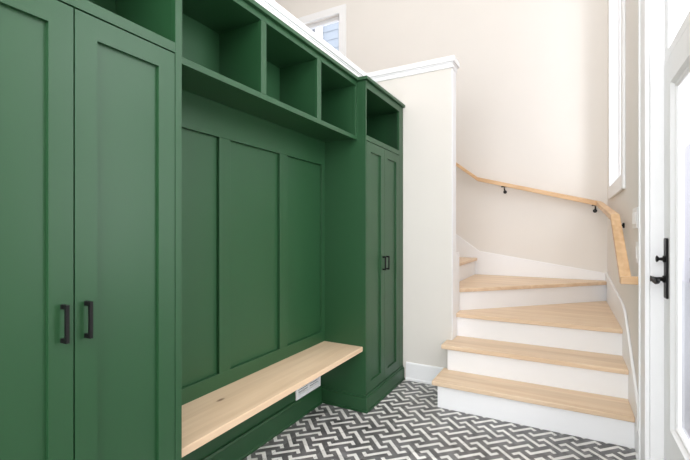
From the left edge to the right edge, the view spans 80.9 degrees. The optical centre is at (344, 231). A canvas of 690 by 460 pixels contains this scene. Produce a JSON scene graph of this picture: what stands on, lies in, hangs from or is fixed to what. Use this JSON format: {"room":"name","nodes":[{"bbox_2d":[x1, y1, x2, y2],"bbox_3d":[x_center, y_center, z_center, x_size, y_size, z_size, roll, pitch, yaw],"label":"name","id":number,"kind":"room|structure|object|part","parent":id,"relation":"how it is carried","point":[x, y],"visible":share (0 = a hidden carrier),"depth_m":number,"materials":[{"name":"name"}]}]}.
{"room":"mudroom","nodes":[
{"label":"mudroom","id":0,"kind":"room"},
{"bbox_2d":[376,68,451,378],"bbox_3d":[0.517,-0.031,3.347,0.755,2.462,0.120,0,0,29],"label":"wall","id":1,"kind":"structure","parent":0,"point":[426,98],"depth_m":3.21,"materials":[{"name":"white paint"}]},
{"bbox_2d":[406,362,442,384],"bbox_3d":[0.654,1.129,3.192,0.364,0.142,0.022,0,0,29],"label":"baseboard","id":2,"kind":"structure","parent":1,"relation":"attached to","point":[415,372],"depth_m":3.21,"materials":[{"name":"white paint"}]},
{"bbox_2d":[452,68,455,339],"bbox_3d":[0.851,-0.211,3.165,0.006,2.092,0.116,0,0,29],"label":"trim","id":3,"kind":"structure","parent":1,"relation":"attached to","point":[453,71],"depth_m":3.14,"materials":[{"name":"white paint"}]},
{"bbox_2d":[274,0,606,280],"bbox_3d":[0.587,-1.400,5.013,5.020,5.200,0.120,0,0,29],"label":"wall","id":4,"kind":"structure","parent":0,"point":[531,77],"depth_m":4.27,"materials":[{"name":"white paint"}]},
{"bbox_2d":[297,4,345,56],"bbox_3d":[-0.468,-2.300,5.568,1.151,1.296,0.120,0,0,29],"label":"window","id":5,"kind":"structure","parent":4,"relation":"in","point":[341,9],"depth_m":5.35,"materials":[{"name":"white paint"}]},
{"bbox_3d":[-0.452,-2.300,5.598,0.955,1.100,0.050,0,0,29],"label":"frame","id":6,"kind":"part","parent":5,"relation":"part of","materials":[{"name":"white paint"}]},
{"bbox_2d":[243,379,689,459],"bbox_3d":[-1.073,1.250,2.080,5.120,0.101,6.820,0,0,29],"label":"floor","id":7,"kind":"structure","parent":0,"point":[408,423],"depth_m":2.33,"materials":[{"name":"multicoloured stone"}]},
{"bbox_2d":[0,0,181,459],"bbox_3d":[-0.878,0.102,1.175,0.388,2.194,0.696,0,0,29],"label":"tall cabinet","id":8,"kind":"object","parent":7,"relation":"on","point":[91,90],"visible":1,"depth_m":1.13,"materials":[{"name":"green wood"}]},
{"bbox_3d":[-0.820,0.238,0.964,0.008,1.557,0.190,0,0,29],"label":"door panel","id":9,"kind":"part","parent":8,"relation":"part of","materials":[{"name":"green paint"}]},
{"bbox_3d":[-0.817,0.239,0.960,0.020,1.685,0.313,0,0,29],"label":"door","id":10,"kind":"part","parent":8,"relation":"part of","materials":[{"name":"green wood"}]},
{"bbox_3d":[-0.734,0.243,1.062,0.026,0.102,0.012,0,0,29],"label":"handle","id":11,"kind":"part","parent":8,"relation":"part of","materials":[{"name":"black metal"}]},
{"bbox_3d":[-0.705,0.243,1.115,0.026,0.102,0.012,0,0,29],"label":"handle","id":12,"kind":"part","parent":8,"relation":"part of","materials":[{"name":"black metal"}]},
{"bbox_3d":[-0.740,0.046,1.100,0.020,2.083,0.696,0,0,29],"label":"frame","id":13,"kind":"part","parent":8,"relation":"part of","materials":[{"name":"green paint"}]},
{"bbox_3d":[-0.663,0.239,1.240,0.020,1.685,0.318,0,0,29],"label":"door","id":14,"kind":"part","parent":8,"relation":"part of","materials":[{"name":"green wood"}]},
{"bbox_3d":[-0.668,0.238,1.242,0.008,1.557,0.197,0,0,29],"label":"door panel","id":15,"kind":"part","parent":8,"relation":"part of","materials":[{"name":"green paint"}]},
{"bbox_2d":[240,0,404,108],"bbox_3d":[-0.366,-1.011,2.121,0.379,0.030,2.871,0,0,29],"label":"crown molding","id":16,"kind":"structure","parent":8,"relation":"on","point":[253,4],"depth_m":2.23,"materials":[{"name":"green wood"}]},
{"bbox_2d":[182,341,362,459],"bbox_3d":[-0.382,0.983,2.134,0.342,0.432,1.460,0,0,29],"label":"bench","id":17,"kind":"object","parent":7,"relation":"on","point":[232,421],"visible":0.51,"depth_m":2.07,"materials":[{"name":"brown wood"}]},
{"bbox_3d":[-0.529,0.999,2.205,0.013,0.400,1.443,0,0,29],"label":"kick panel","id":18,"kind":"part","parent":17,"relation":"part of","materials":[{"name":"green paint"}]},
{"bbox_3d":[-0.513,1.139,2.196,0.024,0.121,1.443,0,0,29],"label":"baseboard","id":19,"kind":"part","parent":17,"relation":"part of","materials":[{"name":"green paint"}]},
{"bbox_2d":[321,81,404,413],"bbox_3d":[0.154,0.102,3.062,0.388,2.194,0.715,0,0,29],"label":"tall cabinet","id":20,"kind":"object","parent":7,"relation":"on","point":[364,175],"visible":0.98,"depth_m":2.80,"materials":[{"name":"green wood"}]},
{"bbox_3d":[0.207,0.239,2.832,0.020,1.685,0.294,0,0,29],"label":"door","id":21,"kind":"part","parent":20,"relation":"part of","materials":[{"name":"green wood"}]},
{"bbox_3d":[0.203,0.238,2.835,0.008,1.557,0.175,0,0,29],"label":"door panel","id":22,"kind":"part","parent":20,"relation":"part of","materials":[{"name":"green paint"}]},
{"bbox_3d":[0.296,0.046,2.995,0.020,2.083,0.697,0,0,29],"label":"frame","id":23,"kind":"part","parent":20,"relation":"part of","materials":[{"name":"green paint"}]},
{"bbox_3d":[0.316,0.230,2.982,0.026,0.102,0.012,0,0,29],"label":"handle","id":24,"kind":"part","parent":20,"relation":"part of","materials":[{"name":"black metal"}]},
{"bbox_3d":[0.351,0.239,3.094,0.020,1.685,0.296,0,0,29],"label":"door","id":25,"kind":"part","parent":20,"relation":"part of","materials":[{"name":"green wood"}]},
{"bbox_3d":[0.346,0.238,3.096,0.008,1.557,0.175,0,0,29],"label":"door panel","id":26,"kind":"part","parent":20,"relation":"part of","materials":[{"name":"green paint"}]},
{"bbox_2d":[432,234,637,452],"bbox_3d":[0.752,0.050,3.726,2.944,2.298,1.979,0,0,29],"label":"staircase","id":27,"kind":"structure","parent":7,"relation":"on","point":[536,344],"depth_m":2.83,"materials":[{"name":"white wood"}]},
{"bbox_2d":[607,0,637,388],"bbox_3d":[0.971,-1.400,0.962,0.090,5.200,6.620,0,0,29],"label":"wall","id":28,"kind":"structure","parent":0,"point":[623,203],"depth_m":2.53,"materials":[{"name":"white paint"}]},
{"bbox_2d":[632,207,637,228],"bbox_3d":[1.641,-0.075,2.294,0.010,0.117,0.165,0,0,29],"label":"light switch","id":29,"kind":"object","parent":28,"relation":"attached to","point":[634,210],"visible":0.99,"depth_m":2.26,"materials":[{"name":"white plastic"}]},
{"bbox_2d":[635,242,637,262],"bbox_3d":[1.603,0.115,2.224,0.010,0.117,0.072,0,0,29],"label":"light switch","id":30,"kind":"object","parent":28,"relation":"attached to","point":[636,246],"visible":0.86,"depth_m":2.21,"materials":[{"name":"white plastic"}]},
{"bbox_3d":[1.605,0.115,2.223,0.006,0.117,0.072,0,0,29],"label":"plate","id":31,"kind":"part","parent":30,"relation":"part of","materials":[{"name":"white plastic"}]},
{"bbox_2d":[636,431,637,459],"bbox_3d":[1.526,1.129,2.095,0.022,0.142,0.135,0,0,29],"label":"baseboard","id":32,"kind":"structure","parent":28,"relation":"attached to","point":[637,431],"depth_m":2.15,"materials":[{"name":"white paint"}]},
{"bbox_2d":[638,0,649,459],"bbox_3d":[1.142,-0.401,1.398,0.026,3.199,1.472,0,0,29],"label":"trim","id":33,"kind":"structure","parent":28,"relation":"attached to","point":[643,5],"depth_m":1.95,"materials":[{"name":"white paint"}]},
{"bbox_2d":[650,23,689,459],"bbox_3d":[1.180,0.213,1.366,0.100,1.961,1.176,0,0,29],"label":"door","id":34,"kind":"structure","parent":28,"relation":"in","point":[677,66],"depth_m":1.72,"materials":[{"name":"white paint"}]},
{"bbox_3d":[1.384,0.214,1.786,0.056,0.034,0.132,0,0,29],"label":"lever","id":35,"kind":"part","parent":34,"relation":"part of","materials":[{"name":"black metal"}]},
{"bbox_3d":[1.437,0.165,1.813,0.010,0.270,0.052,0,0,29],"label":"handle plate","id":36,"kind":"part","parent":34,"relation":"part of","materials":[{"name":"black metal"}]},
{"bbox_3d":[1.209,0.213,1.350,0.034,1.961,1.176,0,0,29],"label":"frame","id":37,"kind":"part","parent":34,"relation":"part of","materials":[{"name":"white paint"}]},
{"bbox_2d":[650,0,689,459],"bbox_3d":[1.189,-0.326,1.361,0.090,3.049,1.210,0,0,29],"label":"trim","id":38,"kind":"structure","parent":28,"relation":"attached to","point":[657,7],"depth_m":1.89,"materials":[{"name":"white paint"}]},
{"bbox_2d":[665,0,689,58],"bbox_3d":[1.211,-1.313,1.349,0.030,1.044,1.180,0,0,29],"label":"window","id":39,"kind":"structure","parent":28,"relation":"in","point":[671,36],"depth_m":1.81,"materials":[{"name":"white paint"}]},
{"bbox_3d":[-1.096,-0.031,1.309,0.120,2.462,5.245,0,0,29],"label":"wall","id":40,"kind":"structure","parent":0,"visible":0},
{"bbox_2d":[182,89,324,404],"bbox_3d":[-0.511,0.070,2.205,0.045,1.392,1.461,0,0,29],"label":"panelling","id":41,"kind":"object","parent":40,"relation":"attached to","point":[253,187],"visible":0.65,"depth_m":2.14,"materials":[{"name":"green wood"}]},
{"bbox_3d":[-0.499,-0.543,2.199,0.018,0.166,1.461,0,0,29],"label":"rail","id":42,"kind":"part","parent":41,"relation":"part of","materials":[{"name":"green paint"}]},
{"bbox_3d":[-0.499,0.730,2.199,0.018,0.072,1.461,0,0,29],"label":"rail","id":43,"kind":"part","parent":41,"relation":"part of","materials":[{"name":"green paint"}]},
{"bbox_2d":[182,0,356,141],"bbox_3d":[-0.400,-0.803,2.144,0.296,0.383,1.461,0,0,29],"label":"cubby shelf","id":44,"kind":"object","parent":40,"relation":"attached to","point":[233,56],"visible":0.84,"depth_m":1.99,"materials":[{"name":"green wood"}]},
{"bbox_3d":[-0.520,-0.807,2.210,0.023,0.338,1.461,0,0,29],"label":"panel","id":45,"kind":"part","parent":44,"relation":"part of","materials":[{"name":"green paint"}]},
{"bbox_3d":[-0.409,-0.632,2.149,0.276,0.012,1.461,0,0,29],"label":"shelf","id":46,"kind":"part","parent":44,"relation":"part of","materials":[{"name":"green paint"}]},
{"bbox_3d":[-0.409,-0.983,2.149,0.276,0.014,1.461,0,0,29],"label":"panel","id":47,"kind":"part","parent":44,"relation":"part of","materials":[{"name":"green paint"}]},
{"bbox_3d":[-0.052,-0.807,2.778,0.253,0.338,0.016,0,0,29],"label":"panel","id":48,"kind":"part","parent":44,"relation":"part of","materials":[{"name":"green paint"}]},
{"bbox_2d":[295,376,320,400],"bbox_3d":[-0.243,0.988,2.703,0.010,0.176,0.290,0,0,29],"label":"air vent","id":49,"kind":"object","parent":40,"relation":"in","point":[314,384],"visible":0.43,"depth_m":2.69,"materials":[{"name":"white metal"}]},
{"bbox_2d":[255,0,459,81],"bbox_3d":[-0.759,-1.300,1.140,0.929,0.084,5.272,0,0,29],"label":"trim","id":50,"kind":"structure","parent":40,"relation":"on","point":[447,62],"depth_m":3.11,"materials":[{"name":"white paint"}]},
{"label":"outside","id":51,"kind":"structure","parent":0,"visible":0},
{"bbox_2d":[682,281,689,439],"bbox_3d":[9.215,1.370,-0.480,15.370,0.100,36.000,0,0,29],"label":"ground","id":52,"kind":"structure","parent":51,"point":[685,286],"depth_m":4.21,"materials":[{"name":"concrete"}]},
{"bbox_2d":[682,143,689,283],"bbox_3d":[4.856,-0.440,3.043,0.200,3.520,30.000,0,0,29],"label":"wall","id":53,"kind":"structure","parent":52,"relation":"on","point":[686,150],"depth_m":10.39,"materials":[{"name":"white paint"}]},
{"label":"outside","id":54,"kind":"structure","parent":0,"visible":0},
{"bbox_2d":[312,22,338,50],"bbox_3d":[-0.759,-3.360,9.032,6.000,9.120,0.280,0,0,29],"label":"neighbouring house","id":55,"kind":"structure","parent":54,"point":[329,33],"depth_m":8.70,"materials":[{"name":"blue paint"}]}
]}

